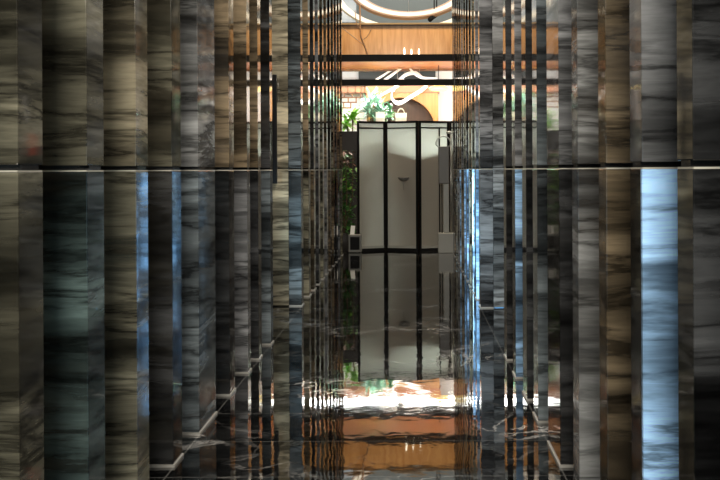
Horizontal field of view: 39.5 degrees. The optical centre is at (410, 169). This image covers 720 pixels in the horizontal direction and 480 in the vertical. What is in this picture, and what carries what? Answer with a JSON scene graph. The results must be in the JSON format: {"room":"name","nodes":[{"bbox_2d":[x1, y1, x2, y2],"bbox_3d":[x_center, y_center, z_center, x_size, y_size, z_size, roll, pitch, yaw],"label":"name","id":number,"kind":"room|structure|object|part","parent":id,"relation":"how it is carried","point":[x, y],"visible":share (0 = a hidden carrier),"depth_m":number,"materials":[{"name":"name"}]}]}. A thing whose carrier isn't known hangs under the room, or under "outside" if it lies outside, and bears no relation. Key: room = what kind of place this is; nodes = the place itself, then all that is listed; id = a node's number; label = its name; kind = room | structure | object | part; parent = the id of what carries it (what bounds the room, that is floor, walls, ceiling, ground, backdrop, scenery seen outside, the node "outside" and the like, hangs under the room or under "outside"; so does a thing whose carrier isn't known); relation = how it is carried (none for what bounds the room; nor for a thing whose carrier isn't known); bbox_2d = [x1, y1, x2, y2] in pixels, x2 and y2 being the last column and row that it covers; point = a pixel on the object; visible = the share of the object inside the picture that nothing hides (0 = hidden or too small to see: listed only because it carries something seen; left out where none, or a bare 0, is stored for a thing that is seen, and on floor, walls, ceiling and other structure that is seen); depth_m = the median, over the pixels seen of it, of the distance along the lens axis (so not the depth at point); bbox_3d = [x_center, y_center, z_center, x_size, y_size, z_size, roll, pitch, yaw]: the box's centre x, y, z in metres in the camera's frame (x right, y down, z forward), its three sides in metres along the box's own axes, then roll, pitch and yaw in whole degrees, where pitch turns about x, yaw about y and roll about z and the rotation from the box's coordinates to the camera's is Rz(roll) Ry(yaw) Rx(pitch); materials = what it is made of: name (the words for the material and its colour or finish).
{"room":"lobby","nodes":[
{"label":"lobby","id":0,"kind":"room"},
{"bbox_2d":[0,0,43,479],"bbox_3d":[-1.259,-0.943,2.862,0.344,4.598,0.200,0,0,0],"label":"stone pier","id":1,"kind":"object","parent":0,"point":[21,147],"visible":1,"depth_m":2.79,"materials":[{"name":"beige stone"}]},
{"bbox_2d":[39,0,104,479],"bbox_3d":[-1.259,-0.943,3.451,0.344,4.598,0.198,0,0,0],"label":"stone pier","id":2,"kind":"object","parent":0,"point":[72,30],"visible":0.68,"depth_m":3.36,"materials":[{"name":"beige stone"}]},
{"bbox_2d":[101,0,148,479],"bbox_3d":[-1.259,-0.943,4.047,0.344,4.598,0.192,0,0,0],"label":"stone pier","id":3,"kind":"object","parent":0,"point":[125,109],"visible":0.48,"depth_m":3.96,"materials":[{"name":"beige stone"}]},
{"bbox_2d":[343,131,356,233],"bbox_3d":[-2.959,0.354,17.430,4.078,2.020,0.060,0,0,0],"label":"wall","id":4,"kind":"structure","parent":0,"point":[349,137],"depth_m":17.40,"materials":[{"name":"black paint"}]},
{"bbox_2d":[149,250,573,479],"bbox_3d":[0.007,1.400,11.000,10.000,0.100,30.000,0,0,0],"label":"floor","id":5,"kind":"structure","parent":0,"point":[392,368],"depth_m":5.99,"materials":[{"name":"stone"}]},
{"bbox_2d":[146,0,183,467],"bbox_3d":[-1.259,-0.943,4.641,0.344,4.598,0.190,0,0,0],"label":"stone pier","id":6,"kind":"object","parent":5,"relation":"on","point":[163,16],"visible":0.47,"depth_m":4.55,"materials":[{"name":"beige stone"}]},
{"bbox_2d":[179,0,216,434],"bbox_3d":[-1.259,-0.943,5.330,0.344,4.598,0.455,0,0,0],"label":"stone pier","id":7,"kind":"object","parent":5,"relation":"on","point":[197,91],"visible":0.47,"depth_m":5.11,"materials":[{"name":"beige stone"}]},
{"bbox_2d":[214,0,235,396],"bbox_3d":[-1.259,-0.943,6.062,0.344,4.598,0.181,0,0,0],"label":"stone pier","id":8,"kind":"object","parent":5,"relation":"on","point":[223,9],"visible":0.44,"depth_m":5.98,"materials":[{"name":"beige stone"}]},
{"bbox_2d":[233,0,251,373],"bbox_3d":[-1.259,-0.943,6.696,0.344,4.598,0.136,0,0,0],"label":"stone pier","id":9,"kind":"object","parent":5,"relation":"on","point":[241,83],"visible":0.43,"depth_m":6.63,"materials":[{"name":"beige stone"}]},
{"bbox_2d":[249,0,262,359],"bbox_3d":[-1.259,-0.943,7.182,0.344,4.598,0.154,0,0,0],"label":"stone pier","id":10,"kind":"object","parent":5,"relation":"on","point":[254,5],"visible":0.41,"depth_m":7.11,"materials":[{"name":"beige stone"}]},
{"bbox_2d":[260,0,273,344],"bbox_3d":[-1.259,-0.943,7.786,0.344,4.598,0.151,0,0,0],"label":"stone pier","id":11,"kind":"object","parent":5,"relation":"on","point":[265,5],"visible":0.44,"depth_m":7.72,"materials":[{"name":"beige stone"}]},
{"bbox_2d":[288,0,303,306],"bbox_3d":[-1.152,-0.943,9.990,0.131,4.598,0.192,0,0,0],"label":"stone pier","id":12,"kind":"object","parent":5,"relation":"on","point":[295,63],"visible":1,"depth_m":9.90,"materials":[{"name":"beige stone"}]},
{"bbox_2d":[302,0,311,296],"bbox_3d":[-1.259,-0.943,10.715,0.344,4.598,0.202,0,0,0],"label":"stone pier","id":13,"kind":"object","parent":5,"relation":"on","point":[305,3],"visible":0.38,"depth_m":10.62,"materials":[{"name":"beige stone"}]},
{"bbox_2d":[309,0,316,290],"bbox_3d":[-1.259,-0.943,11.285,0.344,4.598,0.202,0,0,0],"label":"stone pier","id":14,"kind":"object","parent":5,"relation":"on","point":[312,2],"visible":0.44,"depth_m":11.19,"materials":[{"name":"beige stone"}]},
{"bbox_2d":[315,0,320,284],"bbox_3d":[-1.259,-0.943,11.855,0.344,4.598,0.202,0,0,0],"label":"stone pier","id":15,"kind":"object","parent":5,"relation":"on","point":[317,83],"visible":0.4,"depth_m":11.76,"materials":[{"name":"beige"}]},
{"bbox_2d":[319,0,324,278],"bbox_3d":[-1.259,-0.943,12.425,0.344,4.598,0.202,0,0,0],"label":"stone pier","id":16,"kind":"object","parent":5,"relation":"on","point":[321,52],"visible":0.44,"depth_m":12.33,"materials":[{"name":"beige"}]},
{"bbox_2d":[323,0,328,274],"bbox_3d":[-1.259,-0.943,12.995,0.344,4.598,0.202,0,0,0],"label":"stone pier","id":17,"kind":"object","parent":5,"relation":"on","point":[324,1],"visible":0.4,"depth_m":12.90,"materials":[{"name":"beige"}]},
{"bbox_2d":[327,0,331,269],"bbox_3d":[-1.259,-0.943,13.565,0.344,4.598,0.202,0,0,0],"label":"stone pier","id":18,"kind":"object","parent":5,"relation":"on","point":[328,1],"visible":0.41,"depth_m":13.47,"materials":[{"name":"beige"}]},
{"bbox_2d":[331,0,334,265],"bbox_3d":[-1.259,-0.943,14.135,0.344,4.598,0.202,0,0,0],"label":"stone pier","id":19,"kind":"object","parent":5,"relation":"on","point":[332,1],"visible":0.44,"depth_m":14.04,"materials":[{"name":"beige"}]},
{"bbox_2d":[334,0,337,261],"bbox_3d":[-1.259,-0.943,14.705,0.344,4.598,0.202,0,0,0],"label":"stone pier","id":20,"kind":"object","parent":5,"relation":"on","point":[335,1],"visible":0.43,"depth_m":14.61,"materials":[{"name":"beige"}]},
{"bbox_2d":[337,0,340,258],"bbox_3d":[-1.259,-0.943,15.275,0.344,4.598,0.202,0,0,0],"label":"stone pier","id":21,"kind":"object","parent":5,"relation":"on","point":[338,27],"visible":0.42,"depth_m":15.18,"materials":[{"name":"beige"}]},
{"bbox_2d":[339,0,343,255],"bbox_3d":[-1.259,-0.943,15.845,0.344,4.598,0.202,0,0,0],"label":"stone pier","id":22,"kind":"object","parent":5,"relation":"on","point":[340,1],"visible":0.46,"depth_m":15.75,"materials":[{"name":"beige stone"}]},
{"bbox_2d":[343,232,349,250],"bbox_3d":[-1.135,1.206,16.750,0.300,0.300,0.300,0,0,0],"label":"pot","id":23,"kind":"object","parent":5,"relation":"on","point":[345,234],"depth_m":16.63,"materials":[{"name":"grey"}]},
{"bbox_2d":[342,150,357,250],"bbox_3d":[-1.075,0.517,16.780,0.662,1.677,0.641,0,0,0],"label":"leafy shrub","id":24,"kind":"object","parent":5,"relation":"on","point":[349,207],"visible":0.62,"depth_m":16.68,"materials":[{"name":"green plant"}]},
{"bbox_3d":[-1.109,0.432,16.748,0.300,1.354,0.246,0,0,0],"label":"stem","id":25,"kind":"part","parent":24,"relation":"part of","materials":[{"name":"green plant"}]},
{"bbox_2d":[342,107,361,130],"bbox_3d":[-1.108,0.101,17.820,0.572,2.510,0.478,0,0,40],"label":"potted palm","id":26,"kind":"object","parent":5,"relation":"on","point":[352,117],"visible":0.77,"depth_m":17.78,"materials":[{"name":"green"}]},
{"bbox_2d":[348,234,361,252],"bbox_3d":[-0.912,1.208,16.335,0.211,0.294,0.190,0,0,0],"label":"floor speaker","id":27,"kind":"object","parent":5,"relation":"on","point":[354,240],"visible":1,"depth_m":16.25,"materials":[{"name":"grey plastic"}]},
{"bbox_2d":[350,226,354,233],"bbox_3d":[-0.953,0.990,16.345,0.084,0.141,0.070,0,0,0],"label":"tent card","id":28,"kind":"object","parent":27,"relation":"on","point":[352,231],"visible":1,"depth_m":16.33,"materials":[{"name":"white paper"}]},
{"bbox_2d":[350,237,359,249],"bbox_3d":[-0.912,1.200,16.247,0.151,0.209,0.015,0,0,0],"label":"grille","id":29,"kind":"object","parent":27,"relation":"attached to","point":[354,241],"depth_m":16.24,"materials":[{"name":"black metal"}]},
{"bbox_2d":[355,86,394,120],"bbox_3d":[-0.659,-0.090,18.406,0.812,2.887,0.613,0,0,0],"label":"potted palm","id":30,"kind":"object","parent":5,"relation":"on","point":[379,106],"visible":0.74,"depth_m":18.33,"materials":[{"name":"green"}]},
{"bbox_2d":[357,121,452,250],"bbox_3d":[0.669,0.269,16.610,3.118,2.155,0.247,0,0,0],"label":"folding screen","id":31,"kind":"object","parent":5,"relation":"on","point":[410,219],"visible":0.59,"depth_m":16.60,"materials":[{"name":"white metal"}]},
{"bbox_3d":[-0.659,0.276,16.610,0.496,2.155,0.035,0,0,-25],"label":"panel frame","id":32,"kind":"part","parent":31,"relation":"part of","materials":[{"name":"black metal"}]},
{"bbox_3d":[-0.654,1.288,16.610,0.440,0.040,0.030,0,0,-25],"label":"rail","id":33,"kind":"part","parent":31,"relation":"part of","materials":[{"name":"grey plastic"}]},
{"bbox_3d":[-0.151,0.273,16.610,0.579,2.155,0.035,0,0,22],"label":"panel frame","id":34,"kind":"part","parent":31,"relation":"part of","materials":[{"name":"black metal"}]},
{"bbox_3d":[-0.146,1.286,16.610,0.509,0.040,0.030,0,0,22],"label":"rail","id":35,"kind":"part","parent":31,"relation":"part of","materials":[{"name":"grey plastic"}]},
{"bbox_2d":[398,177,408,189],"bbox_3d":[-0.123,0.234,16.530,0.198,0.215,0.198,0,0,45],"label":"sconce","id":36,"kind":"object","parent":31,"relation":"attached to","point":[403,179],"visible":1,"depth_m":16.47,"materials":[{"name":"grey paint"}]},
{"bbox_3d":[-0.123,0.161,16.530,0.200,0.070,0.200,0,0,0],"label":"lamp shade","id":37,"kind":"part","parent":36,"relation":"part of","materials":[{"name":"grey paint"}]},
{"bbox_3d":[0.390,1.283,16.610,0.478,0.040,0.030,0,0,-23],"label":"rail","id":38,"kind":"part","parent":31,"relation":"part of","materials":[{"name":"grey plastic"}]},
{"bbox_3d":[0.385,0.271,16.610,0.548,2.155,0.035,0,0,-23],"label":"panel frame","id":39,"kind":"part","parent":31,"relation":"part of","materials":[{"name":"black metal"}]},
{"bbox_3d":[0.909,0.268,16.610,0.556,2.155,0.035,0,0,23],"label":"panel frame","id":40,"kind":"part","parent":31,"relation":"part of","materials":[{"name":"black metal"}]},
{"bbox_2d":[385,155,449,203],"bbox_3d":[0.616,0.251,17.745,2.630,2.192,0.450,0,0,0],"label":"tall cabinet","id":41,"kind":"object","parent":5,"relation":"on","point":[449,155],"visible":0.02,"depth_m":17.54,"materials":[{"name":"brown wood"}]},
{"bbox_2d":[376,112,384,120],"bbox_3d":[-0.544,-0.928,17.700,0.159,0.174,0.120,0,0,0],"label":"plant pot","id":42,"kind":"object","parent":41,"relation":"on","point":[380,116],"visible":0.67,"depth_m":17.65,"materials":[{"name":"beige ceramic"}]},
{"bbox_2d":[385,102,395,120],"bbox_3d":[-0.385,-1.006,17.694,0.223,0.368,0.236,0,0,26],"label":"leafy potted plant","id":43,"kind":"object","parent":41,"relation":"on","point":[390,112],"visible":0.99,"depth_m":17.67,"materials":[{"name":"green plant"}]},
{"bbox_2d":[395,108,406,120],"bbox_3d":[-0.177,-0.964,17.700,0.204,0.244,0.120,0,0,0],"label":"paper bag","id":44,"kind":"object","parent":41,"relation":"on","point":[398,116],"visible":0.99,"depth_m":17.65,"materials":[{"name":"beige paper"}]},
{"bbox_2d":[436,131,452,252],"bbox_3d":[0.544,0.359,16.240,0.286,1.976,0.240,0,0,0],"label":"stand","id":45,"kind":"object","parent":5,"relation":"on","point":[445,238],"visible":0.96,"depth_m":16.15,"materials":[{"name":"grey plastic"}]},
{"bbox_3d":[0.526,-0.454,16.210,0.258,0.196,0.026,0,0,0],"label":"arched handle","id":46,"kind":"part","parent":45,"relation":"part of","materials":[{"name":"silver metal"}]},
{"bbox_3d":[0.570,0.622,16.200,0.092,0.814,0.040,0,0,0],"label":"panel","id":47,"kind":"part","parent":45,"relation":"part of","materials":[{"name":"grey plastic"}]},
{"bbox_2d":[452,0,453,253],"bbox_3d":[0.830,-0.953,15.955,0.344,4.598,0.202,0,0,0],"label":"stone pier","id":48,"kind":"object","parent":5,"relation":"on","point":[452,0],"visible":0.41,"depth_m":15.86,"materials":[{"name":"beige"}]},
{"bbox_2d":[453,0,455,256],"bbox_3d":[0.830,-0.953,15.545,0.344,4.598,0.202,0,0,0],"label":"stone pier","id":49,"kind":"object","parent":5,"relation":"on","point":[453,0],"visible":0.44,"depth_m":15.45,"materials":[{"name":"beige"}]},
{"bbox_2d":[455,0,457,259],"bbox_3d":[0.830,-0.953,14.975,0.344,4.598,0.202,0,0,0],"label":"stone pier","id":50,"kind":"object","parent":5,"relation":"on","point":[456,258],"visible":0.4,"depth_m":14.88,"materials":[{"name":"beige"}]},
{"bbox_2d":[456,0,458,263],"bbox_3d":[0.830,-0.953,14.405,0.344,4.598,0.202,0,0,0],"label":"stone pier","id":51,"kind":"object","parent":5,"relation":"on","point":[456,0],"visible":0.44,"depth_m":14.31,"materials":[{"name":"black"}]},
{"bbox_2d":[458,0,461,267],"bbox_3d":[0.830,-0.953,13.835,0.344,4.598,0.202,0,0,0],"label":"stone pier","id":52,"kind":"object","parent":5,"relation":"on","point":[459,50],"visible":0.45,"depth_m":13.74,"materials":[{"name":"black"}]},
{"bbox_2d":[460,0,463,271],"bbox_3d":[0.830,-0.953,13.265,0.344,4.598,0.202,0,0,0],"label":"stone pier","id":53,"kind":"object","parent":5,"relation":"on","point":[461,2],"visible":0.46,"depth_m":13.17,"materials":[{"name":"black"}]},
{"bbox_2d":[462,0,465,275],"bbox_3d":[0.830,-0.953,12.695,0.344,4.598,0.202,0,0,0],"label":"stone pier","id":54,"kind":"object","parent":5,"relation":"on","point":[463,1],"visible":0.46,"depth_m":12.60,"materials":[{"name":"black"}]},
{"bbox_2d":[465,0,468,281],"bbox_3d":[0.830,-0.953,12.125,0.344,4.598,0.202,0,0,0],"label":"stone pier","id":55,"kind":"object","parent":5,"relation":"on","point":[466,1],"visible":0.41,"depth_m":12.03,"materials":[{"name":"beige"}]},
{"bbox_2d":[468,0,471,286],"bbox_3d":[0.830,-0.953,11.555,0.344,4.598,0.202,0,0,0],"label":"stone pier","id":56,"kind":"object","parent":5,"relation":"on","point":[469,1],"visible":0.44,"depth_m":11.46,"materials":[{"name":"beige stone"}]},
{"bbox_2d":[471,0,474,292],"bbox_3d":[0.830,-0.953,10.985,0.344,4.598,0.202,0,0,0],"label":"stone pier","id":57,"kind":"object","parent":5,"relation":"on","point":[472,1],"visible":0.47,"depth_m":10.89,"materials":[{"name":"beige stone"}]},
{"bbox_2d":[474,0,478,299],"bbox_3d":[0.830,-0.953,10.415,0.344,4.598,0.202,0,0,0],"label":"stone pier","id":58,"kind":"object","parent":5,"relation":"on","point":[476,123],"visible":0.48,"depth_m":10.32,"materials":[{"name":"beige stone"}]},
{"bbox_2d":[478,0,493,307],"bbox_3d":[0.724,-0.953,9.790,0.131,4.598,0.192,0,0,0],"label":"stone pier","id":59,"kind":"object","parent":5,"relation":"on","point":[485,104],"visible":1,"depth_m":9.70,"materials":[{"name":"beige stone"}]},
{"bbox_2d":[503,0,512,360],"bbox_3d":[0.830,-0.953,7.137,0.344,4.598,0.202,0,0,0],"label":"stone pier","id":60,"kind":"object","parent":5,"relation":"on","point":[507,60],"visible":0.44,"depth_m":7.04,"materials":[{"name":"beige stone"}]},
{"bbox_2d":[511,0,522,378],"bbox_3d":[0.830,-0.953,6.528,0.344,4.598,0.203,0,0,0],"label":"stone pier","id":61,"kind":"object","parent":5,"relation":"on","point":[517,372],"visible":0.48,"depth_m":6.43,"materials":[{"name":"beige stone"}]},
{"bbox_2d":[521,0,533,400],"bbox_3d":[0.830,-0.953,5.922,0.344,4.598,0.222,0,0,0],"label":"stone pier","id":62,"kind":"object","parent":5,"relation":"on","point":[526,5],"visible":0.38,"depth_m":5.82,"materials":[{"name":"beige stone"}]},
{"bbox_2d":[532,0,547,422],"bbox_3d":[0.830,-0.953,5.408,0.344,4.598,0.209,0,0,0],"label":"stone pier","id":63,"kind":"object","parent":5,"relation":"on","point":[539,52],"visible":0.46,"depth_m":5.31,"materials":[{"name":"beige stone"}]},
{"bbox_2d":[546,0,573,467],"bbox_3d":[0.830,-0.953,4.720,0.344,4.598,0.411,0,0,0],"label":"stone pier","id":64,"kind":"object","parent":5,"relation":"on","point":[558,12],"visible":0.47,"depth_m":4.52,"materials":[{"name":"beige stone"}]},
{"bbox_2d":[571,0,600,479],"bbox_3d":[0.830,-0.953,4.081,0.344,4.598,0.161,0,0,0],"label":"stone pier","id":65,"kind":"object","parent":5,"relation":"on","point":[584,13],"visible":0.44,"depth_m":4.01,"materials":[{"name":"beige stone"}]},
{"bbox_2d":[342,71,451,130],"bbox_3d":[-0.002,-0.302,19.450,9.980,3.304,0.100,0,0,0],"label":"wall","id":66,"kind":"structure","parent":0,"point":[444,97],"depth_m":19.40,"materials":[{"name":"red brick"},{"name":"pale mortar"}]},
{"bbox_2d":[342,86,439,93],"bbox_3d":[-0.502,-1.584,19.200,2.090,0.247,0.400,0,0,0],"label":"trim","id":67,"kind":"structure","parent":66,"relation":"attached to","point":[401,89],"depth_m":19.00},
{"bbox_2d":[342,23,451,71],"bbox_3d":[-0.011,-2.196,20.925,9.980,0.674,7.310,0,0,0],"label":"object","id":68,"kind":"object","parent":66,"relation":"attached to","point":[384,38],"visible":0.2,"depth_m":17.30,"materials":[{"name":"brown wood"}]},
{"bbox_2d":[342,86,365,108],"bbox_3d":[-1.108,-1.499,18.220,0.586,0.774,0.040,0,0,0],"label":"lattice","id":69,"kind":"object","parent":68,"relation":"hanging from","point":[347,87],"visible":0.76,"depth_m":18.20,"materials":[{"name":"brown wood"}]},
{"bbox_3d":[-0.012,-2.521,17.335,9.980,0.025,0.130,0,0,0],"label":"rail","id":70,"kind":"part","parent":68,"relation":"part of","materials":[{"name":"brown"}]},
{"bbox_3d":[-0.009,-1.907,18.890,9.980,0.095,0.080,0,0,0],"label":"edge trim","id":71,"kind":"part","parent":68,"relation":"part of","materials":[{"name":"brown wood"}]},
{"bbox_2d":[378,86,427,105],"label":"sculpture","id":72,"kind":"object","parent":68,"relation":"hanging from","point":[416,93],"depth_m":18.70,"materials":[{"name":"white paint"}]},
{"bbox_2d":[376,68,436,78],"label":"sculpture","id":73,"kind":"object","parent":68,"relation":"hanging from","point":[411,72],"depth_m":18.77,"materials":[{"name":"white paint"}]},
{"bbox_2d":[429,65,447,90],"bbox_3d":[0.500,-1.658,18.150,0.360,0.477,0.360,0,0,0],"label":"pendant lamp","id":74,"kind":"object","parent":68,"relation":"hanging from","point":[433,88],"visible":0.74,"depth_m":18.03,"materials":[{"name":"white glass"}]},
{"bbox_3d":[0.501,-1.473,18.150,0.360,0.106,0.360,0,0,0],"label":"lamp shade","id":75,"kind":"part","parent":74,"relation":"part of","materials":[{"name":"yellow glass"}]},
{"bbox_2d":[359,71,435,78],"bbox_3d":[-0.270,-1.868,19.360,1.488,0.261,0.080,0,0,0],"label":"trim","id":76,"kind":"structure","parent":66,"relation":"attached to","point":[367,74],"depth_m":19.32,"materials":[{"name":"grey"}]},
{"bbox_2d":[367,93,437,120],"bbox_3d":[-0.157,-0.062,19.210,1.361,2.826,0.340,0,0,0],"label":"wall","id":77,"kind":"structure","parent":0,"point":[429,101],"depth_m":19.04,"materials":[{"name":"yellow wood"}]},
{"bbox_2d":[356,0,451,22],"bbox_3d":[-0.045,-4.308,24.275,5.280,2.400,0.550,0,0,0],"label":"wall","id":78,"kind":"structure","parent":0,"point":[399,5],"depth_m":24.00,"materials":[{"name":"grey paint"}]},
{"bbox_2d":[342,0,355,22],"bbox_3d":[-1.633,-4.079,23.925,0.645,1.123,0.050,0,0,0],"label":"window","id":79,"kind":"structure","parent":78,"relation":"in","point":[351,4],"depth_m":23.90,"materials":[{"name":"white glass"}]},
{"bbox_2d":[375,99,432,120],"bbox_3d":[-0.172,-0.020,19.360,1.336,2.741,0.040,0,0,0],"label":"niche","id":80,"kind":"object","parent":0,"point":[415,111],"depth_m":19.34,"materials":[{"name":"brown paint"}]},
{"bbox_2d":[598,0,632,479],"bbox_3d":[0.830,-0.953,3.499,0.344,4.598,0.149,0,0,0],"label":"stone pier","id":81,"kind":"object","parent":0,"point":[613,15],"visible":0.44,"depth_m":3.43,"materials":[{"name":"beige stone"}]},
{"bbox_2d":[629,0,680,479],"bbox_3d":[0.830,-0.953,2.975,0.344,4.598,0.171,0,0,0],"label":"stone pier","id":82,"kind":"object","parent":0,"point":[653,23],"visible":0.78,"depth_m":2.90,"materials":[{"name":"beige stone"}]},
{"bbox_2d":[676,0,719,479],"bbox_3d":[0.830,-0.953,2.444,0.344,4.598,0.155,0,0,0],"label":"stone pier","id":83,"kind":"object","parent":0,"point":[698,21],"visible":1,"depth_m":2.37,"materials":[{"name":"beige"}]},
{"bbox_3d":[-0.029,-5.900,21.000,10.000,0.100,10.000,0,0,0],"label":"ceiling","id":84,"kind":"structure","parent":0,"visible":0},
{"bbox_2d":[342,0,451,22],"bbox_3d":[-0.042,-4.266,20.748,3.146,3.168,2.319,0,0,0],"label":"ring chandelier","id":85,"kind":"object","parent":84,"relation":"hanging from","point":[366,5],"visible":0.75,"depth_m":19.89,"materials":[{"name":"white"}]},
{"bbox_2d":[428,0,437,21],"bbox_3d":[0.430,-4.389,19.900,0.100,2.926,0.290,0,0,35],"label":"track spotlight","id":86,"kind":"object","parent":84,"relation":"hanging from","point":[430,18],"visible":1,"depth_m":19.83,"materials":[{"name":"black metal"}]},
{"bbox_3d":[-5.061,-2.225,21.000,0.100,7.200,10.000,0,0,0],"label":"wall","id":87,"kind":"structure","parent":0,"visible":0},
{"bbox_2d":[342,54,451,61],"bbox_3d":[-0.009,-1.909,17.110,9.980,0.111,0.120,0,0,0],"label":"beam","id":88,"kind":"structure","parent":87,"relation":"attached to","point":[372,57],"depth_m":17.05,"materials":[{"name":"black metal"}]},
{"bbox_2d":[342,4,371,54],"bbox_3d":[-0.943,-2.394,17.110,0.540,0.867,0.028,0,0,0],"label":"bare branch","id":89,"kind":"object","parent":88,"relation":"on","point":[363,43],"visible":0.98,"depth_m":17.10,"materials":[{"name":"brown wood"}]},
{"bbox_3d":[-0.812,-2.395,17.110,0.156,0.867,0.028,0,0,0],"label":"stem","id":90,"kind":"part","parent":89,"relation":"part of","materials":[{"name":"brown wood"}]},
{"bbox_2d":[342,79,451,85],"bbox_3d":[-0.007,-1.488,17.110,9.980,0.102,0.120,0,0,0],"label":"beam","id":91,"kind":"structure","parent":87,"relation":"attached to","point":[351,82],"depth_m":17.05,"materials":[{"name":"black metal"}]},
{"bbox_3d":[-3.225,-2.234,6.050,3.572,7.200,20.100,0,0,0],"label":"wall","id":92,"kind":"structure","parent":0,"visible":0},
{"bbox_2d":[272,0,288,304],"bbox_3d":[-1.801,-0.796,9.890,1.165,4.290,0.140,0,0,0],"label":"stone pier","id":93,"kind":"structure","parent":92,"relation":"in","point":[280,169],"depth_m":9.90,"materials":[{"name":"beige stone"}]},
{"bbox_3d":[-1.340,-0.397,9.840,0.044,1.073,0.040,0,0,0],"label":"pull handle","id":94,"kind":"part","parent":93,"relation":"part of","materials":[{"name":"black metal"}]},
{"bbox_3d":[2.993,-2.265,6.050,3.991,7.200,20.100,0,0,0],"label":"wall","id":95,"kind":"structure","parent":0,"visible":0},
{"bbox_2d":[492,0,503,306],"bbox_3d":[1.384,-0.812,9.730,1.184,4.290,0.060,0,0,0],"label":"stone pier","id":96,"kind":"structure","parent":95,"relation":"in","point":[497,5],"depth_m":9.70,"materials":[{"name":"beige stone"}]}
]}

